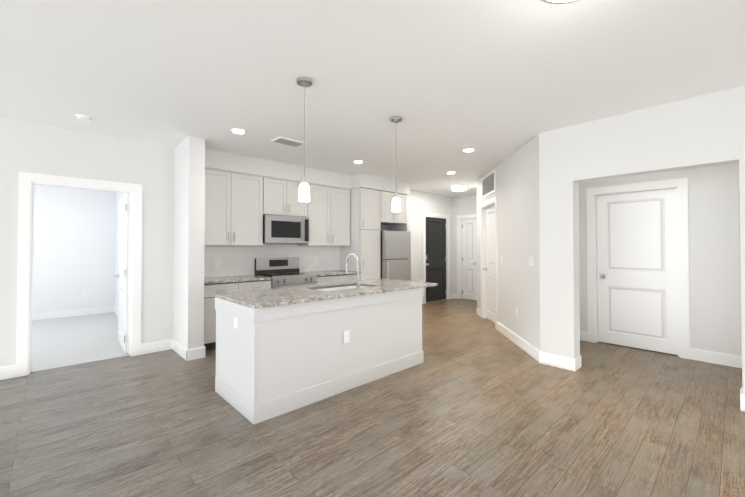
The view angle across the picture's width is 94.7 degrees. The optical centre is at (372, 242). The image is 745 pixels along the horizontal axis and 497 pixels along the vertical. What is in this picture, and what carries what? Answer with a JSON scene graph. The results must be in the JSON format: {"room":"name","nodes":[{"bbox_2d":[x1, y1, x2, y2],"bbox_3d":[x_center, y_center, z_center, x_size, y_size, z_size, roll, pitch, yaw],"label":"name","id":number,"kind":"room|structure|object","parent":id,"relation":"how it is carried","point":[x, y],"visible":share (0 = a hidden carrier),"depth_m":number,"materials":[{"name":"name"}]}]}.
{"room":"kitchen","nodes":[
{"label":"kitchen","id":0,"kind":"room"},
{"bbox_2d":[33,185,115,312],"bbox_3d":[-6.346,0.093,6.372,2.800,2.700,0.120,1,-1,-43],"label":"wall","id":1,"kind":"structure","parent":0,"point":[74,244],"depth_m":6.73,"materials":[{"name":"white paint"}]},
{"bbox_2d":[32,306,113,320],"bbox_3d":[-6.351,1.374,6.256,2.660,0.135,0.015,1,-1,-43],"label":"baseboard","id":2,"kind":"structure","parent":1,"relation":"attached to","point":[67,313],"depth_m":6.70,"materials":[{"name":"white wood"}]},
{"bbox_2d":[30,312,128,372],"bbox_3d":[-5.136,1.450,4.979,2.920,0.066,3.840,1,-1,-43],"label":"floor","id":3,"kind":"structure","parent":0,"point":[65,341],"depth_m":4.92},
{"bbox_2d":[0,116,174,365],"bbox_3d":[-3.750,0.054,3.666,2.870,2.700,0.120,1,-1,-43],"label":"wall","id":4,"kind":"structure","parent":0,"point":[30,147],"depth_m":4.07,"materials":[{"name":"white paint"}]},
{"bbox_2d":[16,172,142,376],"bbox_3d":[-3.370,0.334,4.020,1.095,2.150,0.156,1,-1,-43],"label":"door frame","id":5,"kind":"structure","parent":4,"relation":"attached to","point":[28,181],"depth_m":3.72,"materials":[{"name":"white wood"}]},
{"bbox_2d":[0,339,172,379],"bbox_3d":[-3.704,1.336,3.598,2.870,0.135,0.015,1,-1,-43],"label":"baseboard","id":6,"kind":"structure","parent":4,"relation":"attached to","point":[7,371],"depth_m":4.37,"materials":[{"name":"white wood"}]},
{"bbox_2d":[114,193,129,353],"bbox_3d":[-3.396,0.393,4.679,0.147,2.028,0.885,1,-1,-41],"label":"bedroom door","id":7,"kind":"structure","parent":4,"relation":"in","point":[123,269],"depth_m":4.50,"materials":[{"name":"white wood"}]},
{"bbox_2d":[115,192,129,307],"bbox_3d":[-4.100,0.086,5.912,0.120,2.700,3.630,1,-1,-43],"label":"wall","id":8,"kind":"structure","parent":0,"point":[119,195],"depth_m":7.00,"materials":[{"name":"white paint"}]},
{"bbox_2d":[114,306,128,326],"bbox_3d":[-4.194,1.369,5.894,0.015,0.135,3.500,1,-1,-43],"label":"baseboard","id":9,"kind":"structure","parent":8,"relation":"attached to","point":[115,310],"depth_m":6.88,"materials":[{"name":"white wood"}]},
{"bbox_2d":[173,136,204,348],"bbox_3d":[-2.458,0.066,4.518,0.180,2.700,0.910,1,-1,-43],"label":"wall","id":10,"kind":"structure","parent":0,"point":[189,237],"depth_m":4.22,"materials":[{"name":"white paint"}]},
{"bbox_2d":[172,339,187,360],"bbox_3d":[-2.438,1.346,4.336,0.015,0.135,0.675,1,-1,-43],"label":"baseboard","id":11,"kind":"structure","parent":10,"relation":"attached to","point":[179,349],"depth_m":4.31,"materials":[{"name":"white wood"}]},
{"bbox_2d":[186,346,204,360],"bbox_3d":[-2.141,1.344,4.163,0.210,0.135,0.015,1,-1,-43],"label":"baseboard","id":12,"kind":"structure","parent":10,"relation":"attached to","point":[196,353],"depth_m":4.16,"materials":[{"name":"white wood"}]},
{"bbox_2d":[206,225,386,277],"bbox_3d":[-1.182,0.091,6.262,4.070,2.700,0.120,1,-1,-43],"label":"wall","id":13,"kind":"structure","parent":0,"point":[383,227],"depth_m":5.93,"materials":[{"name":"white paint"}]},
{"bbox_2d":[204,168,267,244],"bbox_3d":[-2.121,-0.491,5.071,1.038,1.059,0.331,1,-1,-43],"label":"upper cabinet","id":14,"kind":"object","parent":13,"relation":"attached to","point":[238,206],"depth_m":4.96,"materials":[{"name":"white wood"}]},
{"bbox_2d":[204,245,339,277],"bbox_3d":[-1.629,0.276,5.751,2.718,0.484,0.008,1,-1,-43],"label":"tile backsplash","id":15,"kind":"structure","parent":13,"relation":"attached to","point":[237,260],"depth_m":5.51,"materials":[{"name":"white tile"}]},
{"bbox_2d":[215,259,219,266],"bbox_3d":[-2.308,0.305,5.099,0.072,0.115,0.010,1,-1,-43],"label":"outlet","id":16,"kind":"object","parent":15,"relation":"attached to","point":[217,262],"visible":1,"depth_m":5.10,"materials":[{"name":"white plastic"}]},
{"bbox_2d":[268,177,307,216],"bbox_3d":[-1.498,-0.722,5.660,0.792,0.579,0.331,1,-1,-43],"label":"upper cabinet","id":17,"kind":"object","parent":13,"relation":"attached to","point":[283,195],"depth_m":5.52,"materials":[{"name":"white wood"}]},
{"bbox_2d":[263,214,309,243],"bbox_3d":[-1.458,-0.207,5.610,0.784,0.438,0.450,1,-1,-43],"label":"microwave","id":18,"kind":"object","parent":17,"relation":"attached to","point":[278,229],"visible":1,"depth_m":5.46,"materials":[{"name":"grey metal"}]},
{"bbox_2d":[298,184,350,245],"bbox_3d":[-0.893,-0.474,6.227,0.992,1.059,0.331,1,-1,-43],"label":"upper cabinet","id":19,"kind":"object","parent":13,"relation":"attached to","point":[328,206],"depth_m":6.11,"materials":[{"name":"white wood"}]},
{"bbox_2d":[381,191,407,230],"bbox_3d":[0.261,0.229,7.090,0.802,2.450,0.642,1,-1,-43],"label":"upper cabinet","id":20,"kind":"object","parent":13,"relation":"attached to","point":[394,221],"visible":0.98,"depth_m":6.98,"materials":[{"name":"white wood"}]},
{"bbox_2d":[205,148,409,194],"bbox_3d":[-0.922,-1.135,6.003,4.070,0.255,0.640,1,-1,-43],"label":"soffit","id":21,"kind":"structure","parent":0,"point":[221,160],"depth_m":5.60,"materials":[{"name":"white paint"}]},
{"bbox_2d":[0,299,744,496],"bbox_3d":[1.916,1.439,3.981,11.820,0.060,7.280,1,-1,-43],"label":"floor","id":22,"kind":"structure","parent":0,"point":[474,404],"depth_m":2.54,"materials":[{"name":"brown wood"}]},
{"bbox_2d":[204,275,272,350],"bbox_3d":[-2.039,0.965,4.914,0.982,0.915,0.642,1,-1,-43],"label":"base cabinet","id":23,"kind":"object","parent":22,"relation":"on","point":[213,286],"visible":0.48,"depth_m":4.55,"materials":[{"name":"white wood"}]},
{"bbox_2d":[255,257,316,287],"bbox_3d":[-1.369,0.838,5.502,0.784,1.185,0.667,1,-1,-43],"label":"range","id":24,"kind":"object","parent":22,"relation":"on","point":[283,271],"visible":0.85,"depth_m":5.52,"materials":[{"name":"silver metal"}]},
{"bbox_2d":[215,286,426,423],"bbox_3d":[-0.447,0.961,3.639,2.078,0.886,0.869,1,-1,-43],"label":"kitchen island","id":25,"kind":"object","parent":22,"relation":"on","point":[281,350],"depth_m":3.04,"materials":[{"name":"white wood"}]},
{"bbox_2d":[215,278,437,309],"bbox_3d":[-0.349,0.505,3.737,2.352,0.030,0.910,1,-1,-43],"label":"island countertop","id":26,"kind":"structure","parent":25,"relation":"on","point":[283,296],"depth_m":3.30,"materials":[{"name":"grey stone"}]},
{"bbox_2d":[307,282,366,289],"bbox_3d":[-0.331,0.608,3.842,0.780,0.226,0.440,1,-1,-43],"label":"sink","id":27,"kind":"object","parent":26,"relation":"in","point":[346,285],"depth_m":3.94,"materials":[{"name":"silver metal"}]},
{"bbox_2d":[346,253,364,288],"bbox_3d":[-0.191,0.301,3.756,0.116,0.376,0.231,1,-1,-43],"label":"faucet","id":28,"kind":"object","parent":26,"relation":"on","point":[358,282],"visible":1,"depth_m":3.67,"materials":[{"name":"silver metal"}]},
{"bbox_2d":[304,270,360,283],"bbox_3d":[-0.760,0.982,6.118,0.939,0.915,0.642,1,-1,-43],"label":"base cabinet","id":29,"kind":"object","parent":22,"relation":"on","point":[331,276],"visible":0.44,"depth_m":5.93,"materials":[{"name":"white wood"}]},
{"bbox_2d":[340,188,380,280],"bbox_3d":[-0.226,0.222,6.632,0.518,2.450,0.642,1,-1,-43],"label":"pantry cabinet","id":30,"kind":"object","parent":22,"relation":"on","point":[365,226],"visible":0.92,"depth_m":6.42,"materials":[{"name":"white wood"}]},
{"bbox_2d":[381,230,410,280],"bbox_3d":[0.302,0.613,7.027,0.760,1.680,0.722,1,-1,-43],"label":"refrigerator","id":31,"kind":"object","parent":22,"relation":"on","point":[395,254],"visible":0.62,"depth_m":6.77,"materials":[{"name":"grey metal"}]},
{"bbox_2d":[0,0,744,196],"bbox_3d":[0.599,-1.301,5.419,11.820,0.060,11.120,1,-1,-43],"label":"ceiling","id":32,"kind":"structure","parent":0,"point":[494,83],"depth_m":2.63,"materials":[{"name":"white paint"}]},
{"bbox_2d":[75,114,92,122],"bbox_3d":[-2.980,-1.277,3.545,0.140,0.041,0.140,1,-1,-43],"label":"smoke detector","id":33,"kind":"object","parent":32,"relation":"attached to","point":[84,118],"visible":1,"depth_m":3.52,"materials":[{"name":"white plastic"}]},
{"bbox_2d":[231,128,245,133],"bbox_3d":[-1.545,-1.285,3.962,0.164,0.013,0.164,1,-1,-43],"label":"recessed light","id":34,"kind":"object","parent":32,"relation":"in","point":[238,130],"visible":1,"depth_m":3.94,"materials":[{"name":"white plastic"}]},
{"bbox_2d":[271,136,305,146],"bbox_3d":[-1.066,-1.278,4.372,0.380,0.016,0.220,1,-1,-43],"label":"ceiling vent","id":35,"kind":"object","parent":32,"relation":"in","point":[287,141],"visible":1,"depth_m":4.35,"materials":[{"name":"white metal"}]},
{"bbox_2d":[297,77,311,201],"bbox_3d":[-0.548,-0.821,2.765,0.124,0.975,0.124,1,-1,-43],"label":"pendant light","id":36,"kind":"object","parent":32,"relation":"hanging from","point":[304,190],"visible":1,"depth_m":2.74,"materials":[{"name":"white glass"}]},
{"bbox_2d":[390,116,401,211],"bbox_3d":[0.247,-0.810,3.569,0.124,0.975,0.124,1,-1,-43],"label":"pendant light","id":37,"kind":"object","parent":32,"relation":"hanging from","point":[396,199],"visible":1,"depth_m":3.54,"materials":[{"name":"white glass"}]},
{"bbox_2d":[451,185,466,190],"bbox_3d":[1.893,-1.196,7.515,0.340,0.090,0.340,1,-1,-43],"label":"light","id":38,"kind":"object","parent":32,"relation":"attached to","point":[458,187],"visible":1,"depth_m":7.42,"materials":[{"name":"white"}]},
{"bbox_2d":[463,148,474,151],"bbox_3d":[1.329,-1.274,4.731,0.164,0.013,0.164,1,-1,-43],"label":"recessed light","id":39,"kind":"object","parent":32,"relation":"in","point":[468,149],"visible":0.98,"depth_m":4.72,"materials":[{"name":"white plastic"}]},
{"bbox_2d":[541,0,578,3],"bbox_3d":[0.996,-1.294,1.657,0.410,0.063,0.410,1,-1,-43],"label":"ceiling light","id":40,"kind":"object","parent":32,"relation":"attached to","point":[558,1],"visible":1,"depth_m":1.83,"materials":[{"name":"silver metal"}]},
{"bbox_2d":[408,189,453,297],"bbox_3d":[1.254,0.123,8.467,2.500,2.700,0.250,1,-1,-43],"label":"wall","id":41,"kind":"structure","parent":0,"point":[420,203],"depth_m":8.22,"materials":[{"name":"white paint"}]},
{"bbox_2d":[426,217,446,301],"bbox_3d":[1.582,0.420,8.669,0.901,2.088,0.191,1,-1,-43],"label":"door","id":42,"kind":"structure","parent":41,"relation":"in","point":[435,250],"depth_m":8.66,"materials":[{"name":"grey wood"}]},
{"bbox_2d":[423,212,449,303],"bbox_3d":[1.537,0.372,8.717,1.120,2.210,0.268,1,-1,-43],"label":"door frame","id":43,"kind":"structure","parent":41,"relation":"attached to","point":[436,215],"depth_m":8.85,"materials":[{"name":"white wood"}]},
{"bbox_2d":[453,194,476,293],"bbox_3d":[2.532,0.129,8.846,0.120,2.700,0.950,1,-1,-43],"label":"wall","id":44,"kind":"structure","parent":0,"point":[465,205],"depth_m":9.05,"materials":[{"name":"white paint"}]},
{"bbox_2d":[457,214,476,298],"bbox_3d":[2.505,0.379,8.858,0.138,2.200,0.670,1,-1,-43],"label":"door frame","id":45,"kind":"structure","parent":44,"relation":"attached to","point":[459,252],"depth_m":9.00,"materials":[{"name":"white wood"}]},
{"bbox_2d":[462,219,476,299],"bbox_3d":[2.516,0.428,8.869,0.186,2.078,0.451,1,-1,-43],"label":"closet door","id":46,"kind":"structure","parent":45,"relation":"attached to","point":[469,270],"depth_m":8.86,"materials":[{"name":"white wood"}]},
{"bbox_2d":[477,134,539,349],"bbox_3d":[2.128,0.081,5.535,0.140,2.700,3.000,0,-1,3],"label":"wall","id":47,"kind":"structure","parent":0,"point":[516,192],"depth_m":4.73,"materials":[{"name":"white paint"}]},
{"bbox_2d":[482,169,494,197],"bbox_3d":[2.088,-1.044,6.205,0.013,0.370,0.840,0,-1,3],"label":"air vent","id":48,"kind":"object","parent":47,"relation":"in","point":[488,184],"visible":1,"depth_m":6.15,"materials":[{"name":"white metal"}]},
{"bbox_2d":[480,196,497,328],"bbox_3d":[2.155,0.335,6.181,0.158,2.210,1.040,0,-1,3],"label":"door frame","id":49,"kind":"structure","parent":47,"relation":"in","point":[484,205],"depth_m":6.59,"materials":[{"name":"white wood"}]},
{"bbox_2d":[483,205,494,323],"bbox_3d":[2.172,0.384,6.180,0.186,2.088,0.820,0,-1,3],"label":"door","id":50,"kind":"structure","parent":49,"relation":"attached to","point":[490,264],"depth_m":6.29,"materials":[{"name":"white wood"}]},
{"bbox_2d":[476,307,540,361],"bbox_3d":[2.050,1.363,5.515,0.015,0.135,3.012,0,-1,3],"label":"baseboard","id":51,"kind":"structure","parent":47,"relation":"attached to","point":[525,346],"depth_m":4.69,"materials":[{"name":"white wood"}]},
{"bbox_2d":[529,257,532,265],"bbox_3d":[1.982,0.233,4.289,0.012,0.115,0.118,0,-1,3],"label":"plate","id":52,"kind":"object","parent":47,"relation":"attached to","point":[530,261],"visible":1,"depth_m":4.29,"materials":[{"name":"white plastic"}]},
{"bbox_2d":[539,85,744,394],"bbox_3d":[3.283,0.041,2.782,0.200,2.700,3.630,1,-1,-43],"label":"wall","id":53,"kind":"structure","parent":0,"point":[706,130],"depth_m":3.57,"materials":[{"name":"white paint"}]},
{"bbox_2d":[539,351,575,371],"bbox_3d":[2.083,1.340,3.881,0.015,0.135,0.382,1,-1,-43],"label":"baseboard","id":54,"kind":"structure","parent":53,"relation":"attached to","point":[558,361],"depth_m":3.87,"materials":[{"name":"white wood"}]},
{"bbox_2d":[574,355,581,370],"bbox_3d":[2.288,1.339,3.821,0.200,0.135,0.015,1,-1,-43],"label":"baseboard","id":55,"kind":"structure","parent":53,"relation":"attached to","point":[578,362],"depth_m":3.81,"materials":[{"name":"white wood"}]},
{"bbox_2d":[740,394,744,411],"bbox_3d":[3.752,1.314,2.110,0.015,0.135,2.035,1,-1,-43],"label":"baseboard","id":56,"kind":"structure","parent":53,"relation":"attached to","point":[742,402],"depth_m":2.84,"materials":[{"name":"white wood"}]},
{"bbox_2d":[578,163,741,355],"bbox_3d":[3.704,0.065,4.421,0.120,2.700,3.600,1,-1,-43],"label":"wall","id":57,"kind":"structure","parent":0,"point":[714,256],"depth_m":4.04,"materials":[{"name":"white paint"}]},
{"bbox_2d":[597,188,678,354],"bbox_3d":[3.529,0.364,4.614,0.186,2.083,0.863,1,-1,-43],"label":"hall door","id":58,"kind":"structure","parent":57,"relation":"in","point":[637,282],"depth_m":4.57,"materials":[{"name":"white wood"}]},
{"bbox_2d":[586,177,689,358],"bbox_3d":[3.517,0.315,4.604,0.138,2.205,1.083,1,-1,-43],"label":"door frame","id":59,"kind":"structure","parent":57,"relation":"attached to","point":[680,185],"depth_m":4.33,"materials":[{"name":"white wood"}]},
{"bbox_2d":[580,331,741,367],"bbox_3d":[3.943,1.342,4.051,0.015,0.135,2.760,1,-1,-43],"label":"baseboard","id":60,"kind":"structure","parent":57,"relation":"attached to","point":[725,359],"depth_m":4.00,"materials":[{"name":"white wood"}]}
]}

